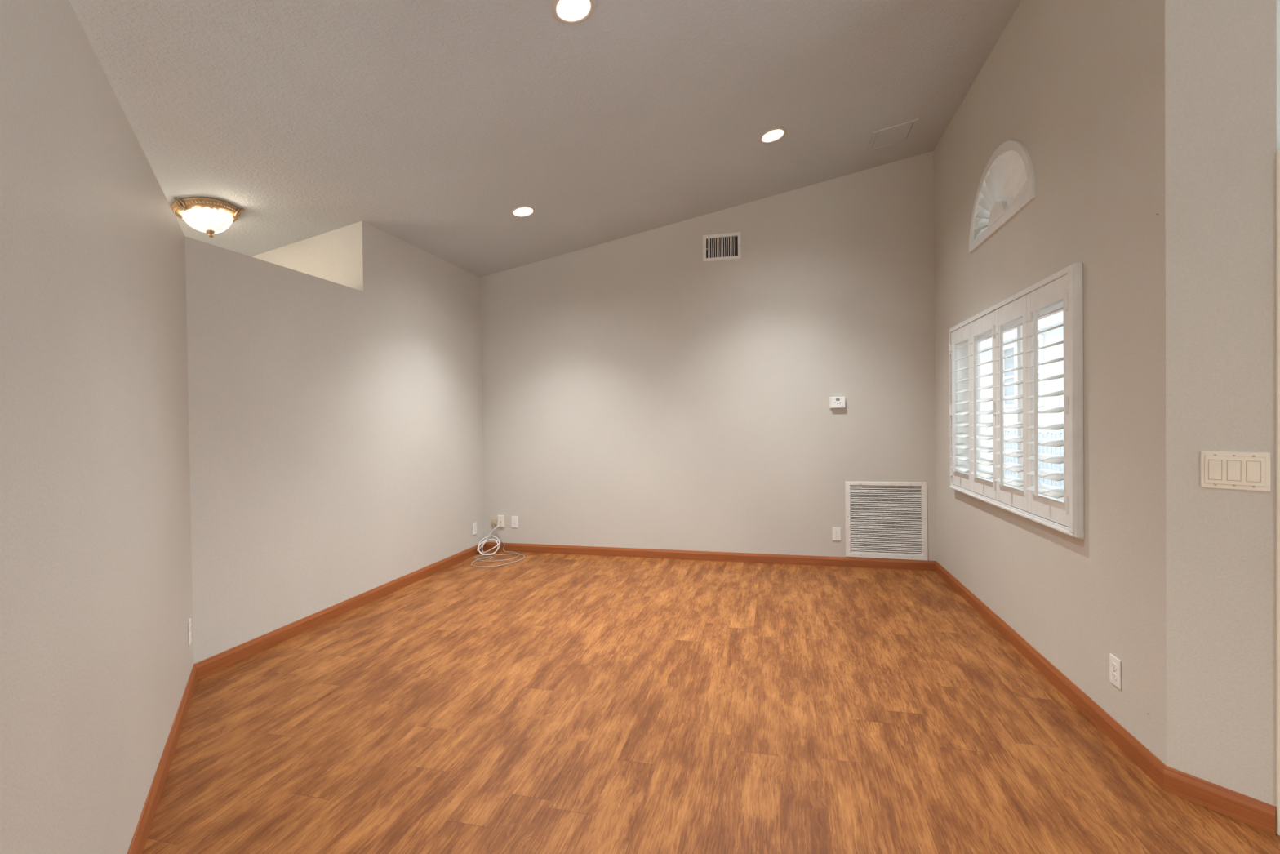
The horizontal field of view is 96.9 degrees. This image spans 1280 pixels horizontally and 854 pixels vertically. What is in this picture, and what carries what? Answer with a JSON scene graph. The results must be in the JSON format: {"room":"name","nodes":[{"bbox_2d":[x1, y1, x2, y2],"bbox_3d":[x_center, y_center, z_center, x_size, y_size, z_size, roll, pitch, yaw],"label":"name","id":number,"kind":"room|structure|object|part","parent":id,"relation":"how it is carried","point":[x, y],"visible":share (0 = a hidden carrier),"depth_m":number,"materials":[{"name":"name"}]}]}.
{"room":"empty living room","nodes":[
{"label":"empty living room","id":0,"kind":"room"},
{"bbox_2d":[0,0,193,853],"bbox_3d":[-1.678,0.168,1.812,0.120,2.267,2.700,-1,1,-33],"label":"wall","id":1,"kind":"structure","parent":0,"point":[96,656],"depth_m":1.31,"materials":[{"name":"beige paint"}]},
{"bbox_2d":[127,663,197,853],"bbox_3d":[-1.581,1.258,1.818,0.014,0.083,2.600,-1,1,-33],"label":"baseboard","id":2,"kind":"structure","parent":1,"relation":"attached to","point":[141,833],"depth_m":2.04,"materials":[{"name":"brown wood"}]},
{"bbox_2d":[187,617,191,645],"bbox_3d":[-2.201,1.001,2.777,0.009,0.115,0.071,-1,1,-32],"label":"wall outlet","id":3,"kind":"object","parent":1,"relation":"attached to","point":[189,626],"visible":1,"depth_m":2.75,"materials":[{"name":"white plastic"}]},
{"bbox_2d":[251,225,349,286],"bbox_3d":[-3.351,-0.090,4.527,2.563,2.765,0.120,-1,1,14],"label":"wall","id":4,"kind":"structure","parent":0,"point":[325,255],"depth_m":4.21,"materials":[{"name":"beige paint"}]},
{"bbox_2d":[185,221,484,663],"bbox_3d":[-2.012,-0.121,4.357,0.120,2.797,2.978,-1,1,14],"label":"wall","id":5,"kind":"structure","parent":0,"point":[336,429],"depth_m":3.76,"materials":[{"name":"beige paint"}]},
{"bbox_2d":[195,543,485,679],"bbox_3d":[-1.930,1.235,4.356,0.014,0.083,2.978,-1,1,14],"label":"baseboard","id":6,"kind":"structure","parent":5,"relation":"attached to","point":[209,665],"depth_m":3.67,"materials":[{"name":"brown wood"}]},
{"bbox_2d":[472,521,476,534],"bbox_3d":[-1.633,1.003,5.609,0.009,0.115,0.071,-1,1,14],"label":"wall outlet","id":7,"kind":"object","parent":5,"relation":"attached to","point":[474,524],"visible":1,"depth_m":5.60,"materials":[{"name":"white plastic"}]},
{"bbox_2d":[69,0,1021,277],"bbox_3d":[-0.441,-1.994,0.385,10.400,2.043,10.194,-1,1,14],"label":"ceiling","id":8,"kind":"structure","parent":0,"point":[425,124],"depth_m":3.19,"materials":[{"name":"white paint"}]},
{"bbox_2d":[171,196,244,237],"bbox_3d":[-2.758,-1.302,3.603,0.378,0.207,0.360,0,1,39],"label":"flush ceiling light","id":9,"kind":"object","parent":8,"relation":"attached to","point":[209,215],"visible":1,"depth_m":3.51,"materials":[{"name":"white glass"}]},
{"bbox_3d":[-2.741,-1.350,3.595,0.334,0.014,0.334,-11,-2,13],"label":"rope trim","id":10,"kind":"part","parent":9,"relation":"part of","materials":[{"name":"gold metal"}]},
{"bbox_3d":[-2.729,-1.285,3.593,0.262,0.098,0.262,-11,-2,13],"label":"lamp shade","id":11,"kind":"part","parent":9,"relation":"part of","materials":[{"name":"beige glass"}]},
{"bbox_2d":[511,205,535,217],"bbox_3d":[-0.919,-1.730,4.467,0.190,0.113,0.192,0,1,36],"label":"recessed light","id":12,"kind":"object","parent":8,"relation":"in","point":[521,211],"visible":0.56,"depth_m":4.52,"materials":[{"name":"white"}]},
{"bbox_2d":[551,0,595,24],"bbox_3d":[-0.297,-1.909,2.533,0.190,0.113,0.192,0,1,36],"label":"recessed light","id":13,"kind":"object","parent":8,"relation":"in","point":[566,11],"visible":1,"depth_m":2.59,"materials":[{"name":"white"}]},
{"bbox_3d":[-0.308,-1.934,2.535,0.100,0.034,0.100,-11,-2,13],"label":"bulb","id":14,"kind":"part","parent":13,"relation":"part of","materials":[{"name":"white"}]},
{"bbox_2d":[759,127,786,143],"bbox_3d":[0.938,-2.095,4.012,0.190,0.113,0.192,0,1,36],"label":"recessed light","id":15,"kind":"object","parent":8,"relation":"in","point":[774,135],"visible":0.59,"depth_m":4.07,"materials":[{"name":"white"}]},
{"bbox_2d":[866,118,919,152],"bbox_3d":[1.931,-2.229,4.354,0.317,0.066,0.320,-1,1,14],"label":"ceiling access panel","id":16,"kind":"object","parent":8,"relation":"attached to","point":[903,132],"visible":1,"depth_m":4.34,"materials":[{"name":"white paint"}]},
{"bbox_2d":[480,151,936,560],"bbox_3d":[0.477,-0.558,5.355,4.498,3.590,0.140,-1,1,14],"label":"wall","id":17,"kind":"structure","parent":0,"point":[639,391],"depth_m":5.21,"materials":[{"name":"beige paint"}]},
{"bbox_2d":[491,518,496,524],"bbox_3d":[-1.485,0.964,5.769,0.044,0.060,0.014,-1,1,14],"label":"phone jack","id":18,"kind":"object","parent":17,"relation":"attached to","point":[492,519],"visible":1,"depth_m":5.76,"materials":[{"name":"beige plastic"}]},
{"bbox_2d":[497,515,504,527],"bbox_3d":[-1.409,0.955,5.744,0.071,0.115,0.028,-1,1,14],"label":"cable wall plate","id":19,"kind":"object","parent":17,"relation":"attached to","point":[500,517],"visible":1,"depth_m":5.74,"materials":[{"name":"beige plastic"}]},
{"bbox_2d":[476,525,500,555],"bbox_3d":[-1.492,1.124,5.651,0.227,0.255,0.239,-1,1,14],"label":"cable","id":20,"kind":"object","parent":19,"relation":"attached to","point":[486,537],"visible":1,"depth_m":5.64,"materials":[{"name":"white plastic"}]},
{"bbox_2d":[511,515,518,527],"bbox_3d":[-1.261,0.956,5.718,0.071,0.115,0.009,-1,1,14],"label":"wall outlet","id":21,"kind":"object","parent":17,"relation":"attached to","point":[514,518],"visible":1,"depth_m":5.71,"materials":[{"name":"white plastic"}]},
{"bbox_2d":[484,542,935,570],"bbox_3d":[0.461,1.196,5.303,4.218,0.083,0.014,-1,1,14],"label":"baseboard","id":22,"kind":"structure","parent":17,"relation":"attached to","point":[887,563],"depth_m":5.23,"materials":[{"name":"brown wood"}]},
{"bbox_2d":[702,231,741,262],"bbox_3d":[0.764,-1.649,5.262,0.344,0.241,0.146,-1,1,14],"label":"air vent","id":23,"kind":"object","parent":17,"relation":"in","point":[722,248],"visible":0.98,"depth_m":5.22,"materials":[{"name":"white metal"}]},
{"bbox_2d":[831,527,840,540],"bbox_3d":[1.730,0.942,4.996,0.071,0.115,0.009,-1,1,14],"label":"wall outlet","id":24,"kind":"object","parent":17,"relation":"attached to","point":[836,531],"visible":1,"depth_m":4.99,"materials":[{"name":"white plastic"}]},
{"bbox_2d":[829,396,845,408],"bbox_3d":[1.727,-0.213,4.967,0.130,0.102,0.036,-1,1,14],"label":"thermostat","id":25,"kind":"object","parent":17,"relation":"attached to","point":[834,402],"visible":1,"depth_m":4.95,"materials":[{"name":"white paint"}]},
{"bbox_3d":[1.726,-0.213,4.980,0.122,0.102,0.012,-1,1,14],"label":"plate","id":26,"kind":"part","parent":25,"relation":"part of","materials":[{"name":"white paint"}]},
{"bbox_2d":[844,481,928,560],"bbox_3d":[2.135,0.805,4.952,0.659,0.664,0.120,-1,1,14],"label":"air vent","id":27,"kind":"object","parent":17,"relation":"in","point":[882,518],"visible":1,"depth_m":4.91,"materials":[{"name":"white metal"}]},
{"bbox_2d":[142,550,1279,853],"bbox_3d":[-0.400,1.361,0.421,10.400,0.120,10.194,-1,1,14],"label":"floor","id":28,"kind":"structure","parent":0,"point":[539,703],"depth_m":2.35,"materials":[{"name":"brown wood"}]},
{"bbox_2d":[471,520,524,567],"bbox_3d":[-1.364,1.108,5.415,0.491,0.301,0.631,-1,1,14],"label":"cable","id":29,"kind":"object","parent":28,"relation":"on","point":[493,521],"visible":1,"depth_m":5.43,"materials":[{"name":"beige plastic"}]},
{"bbox_2d":[933,0,1166,764],"bbox_3d":[2.242,-0.545,3.422,0.160,3.561,3.069,-1,1,14],"label":"wall","id":30,"kind":"structure","parent":0,"point":[1080,84],"depth_m":2.43,"materials":[{"name":"beige paint"}]},
{"bbox_2d":[968,140,1035,253],"bbox_3d":[2.156,-1.419,3.390,0.059,0.473,1.000,-1,1,14],"label":"shutter","id":31,"kind":"object","parent":30,"relation":"attached to","point":[1011,186],"visible":0.98,"depth_m":3.33,"materials":[{"name":"white wood"}]},
{"bbox_2d":[956,301,1063,501],"bbox_3d":[2.245,-0.134,3.392,0.165,1.059,1.749,-1,1,14],"label":"window","id":32,"kind":"structure","parent":30,"relation":"in","point":[962,363],"depth_m":4.17,"materials":[{"name":"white glass"}]},
{"bbox_2d":[949,262,1084,538],"bbox_3d":[2.124,-0.121,3.377,0.107,1.212,1.845,-1,1,14],"label":"plantation shutter","id":33,"kind":"object","parent":32,"relation":"attached to","point":[1066,285],"visible":1,"depth_m":2.95,"materials":[{"name":"white wood"}]},
{"bbox_3d":[2.242,-0.133,4.046,0.024,0.908,0.014,-1,1,14],"label":"tilt rod","id":34,"kind":"part","parent":33,"relation":"part of","materials":[{"name":"white wood"}]},
{"bbox_3d":[2.294,-0.139,4.033,0.028,1.136,0.438,-1,1,14],"label":"panel","id":35,"kind":"part","parent":33,"relation":"part of","materials":[{"name":"white wood"}]},
{"bbox_3d":[2.139,-0.127,3.618,0.024,0.908,0.014,-1,1,14],"label":"tilt rod","id":36,"kind":"part","parent":33,"relation":"part of","materials":[{"name":"white wood"}]},
{"bbox_3d":[2.190,-0.133,3.605,0.028,1.136,0.438,-1,1,14],"label":"panel","id":37,"kind":"part","parent":33,"relation":"part of","materials":[{"name":"white wood"}]},
{"bbox_3d":[2.036,-0.121,3.190,0.024,0.908,0.014,-1,1,14],"label":"tilt rod","id":38,"kind":"part","parent":33,"relation":"part of","materials":[{"name":"white wood"}]},
{"bbox_3d":[2.087,-0.127,3.178,0.028,1.136,0.438,-1,1,14],"label":"panel","id":39,"kind":"part","parent":33,"relation":"part of","materials":[{"name":"white wood"}]},
{"bbox_3d":[1.933,-0.115,2.763,0.024,0.908,0.014,-1,1,14],"label":"tilt rod","id":40,"kind":"part","parent":33,"relation":"part of","materials":[{"name":"white wood"}]},
{"bbox_3d":[1.984,-0.121,2.750,0.028,1.136,0.438,-1,1,14],"label":"panel","id":41,"kind":"part","parent":33,"relation":"part of","materials":[{"name":"white wood"}]},
{"bbox_2d":[934,560,1166,789],"bbox_3d":[2.162,1.196,3.390,0.014,0.083,2.936,-1,1,14],"label":"baseboard","id":42,"kind":"structure","parent":30,"relation":"attached to","point":[1137,752],"depth_m":2.57,"materials":[{"name":"brown wood"}]},
{"bbox_2d":[1109,653,1120,688],"bbox_3d":[1.888,0.971,2.257,0.009,0.115,0.071,-1,1,14],"label":"wall outlet","id":43,"kind":"object","parent":30,"relation":"attached to","point":[1114,663],"visible":1,"depth_m":2.25,"materials":[{"name":"white plastic"}]},
{"bbox_2d":[1111,662,1116,670],"bbox_3d":[1.886,0.951,2.258,0.003,0.027,0.034,-1,1,14],"label":"receptacle","id":44,"kind":"object","parent":43,"relation":"attached to","point":[1113,664],"depth_m":2.26,"materials":[{"name":"white plastic"}]},
{"bbox_2d":[1111,671,1116,679],"bbox_3d":[1.886,0.990,2.258,0.003,0.027,0.034,-1,1,14],"label":"receptacle","id":45,"kind":"object","parent":43,"relation":"attached to","point":[1113,674],"depth_m":2.26,"materials":[{"name":"white plastic"}]},
{"bbox_2d":[1164,0,1279,833],"bbox_3d":[1.926,-0.542,1.877,0.120,3.597,0.256,-1,1,-34],"label":"wall","id":46,"kind":"structure","parent":0,"point":[1222,57],"depth_m":1.84,"materials":[{"name":"beige paint"}]},
{"bbox_2d":[1163,765,1275,835],"bbox_3d":[1.890,1.216,1.861,0.014,0.083,0.261,-1,1,-34],"label":"baseboard","id":47,"kind":"structure","parent":46,"relation":"attached to","point":[1252,811],"depth_m":1.85,"materials":[{"name":"brown wood"}]},
{"bbox_2d":[1200,450,1271,491],"bbox_3d":[1.900,0.139,1.815,0.014,0.122,0.157,-1,1,-34],"label":"light switch","id":48,"kind":"object","parent":46,"relation":"attached to","point":[1235,470],"visible":1,"depth_m":1.81,"materials":[{"name":"beige plastic"}]},
{"bbox_3d":[1.899,0.139,1.814,0.004,0.092,0.136,-1,1,-34],"label":"raised panel","id":49,"kind":"part","parent":48,"relation":"part of","materials":[{"name":"white plastic"}]},
{"bbox_2d":[1275,150,1279,835],"bbox_3d":[2.023,0.207,1.739,0.118,2.100,0.085,-1,1,-34],"label":"trim","id":50,"kind":"structure","parent":46,"relation":"attached to","point":[1277,153],"depth_m":1.74,"materials":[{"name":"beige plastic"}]},
{"label":"outside","id":51,"kind":"structure","parent":0,"visible":0},
{"bbox_3d":[11.376,1.310,14.043,12.498,0.100,27.400,-1,1,14],"label":"ground","id":52,"kind":"structure","parent":51,"visible":0},
{"bbox_2d":[980,311,1063,471],"bbox_3d":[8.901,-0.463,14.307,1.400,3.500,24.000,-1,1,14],"label":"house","id":53,"kind":"structure","parent":52,"relation":"on","point":[1056,335],"depth_m":11.57,"materials":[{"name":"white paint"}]},
{"bbox_3d":[8.459,-1.153,12.964,0.013,1.320,0.680,-1,1,14],"label":"pane","id":54,"kind":"part","parent":53,"relation":"part of","materials":[{"name":"clear glass"}]},
{"bbox_3d":[8.166,-1.136,11.749,0.013,1.320,0.680,-1,1,14],"label":"pane","id":55,"kind":"part","parent":53,"relation":"part of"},
{"bbox_2d":[1004,430,1063,488],"bbox_3d":[6.620,0.733,8.495,0.070,1.250,6.600,-1,1,14],"label":"fence","id":56,"kind":"object","parent":52,"relation":"on","point":[1059,451],"visible":0.1,"depth_m":9.59,"materials":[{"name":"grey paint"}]}
]}

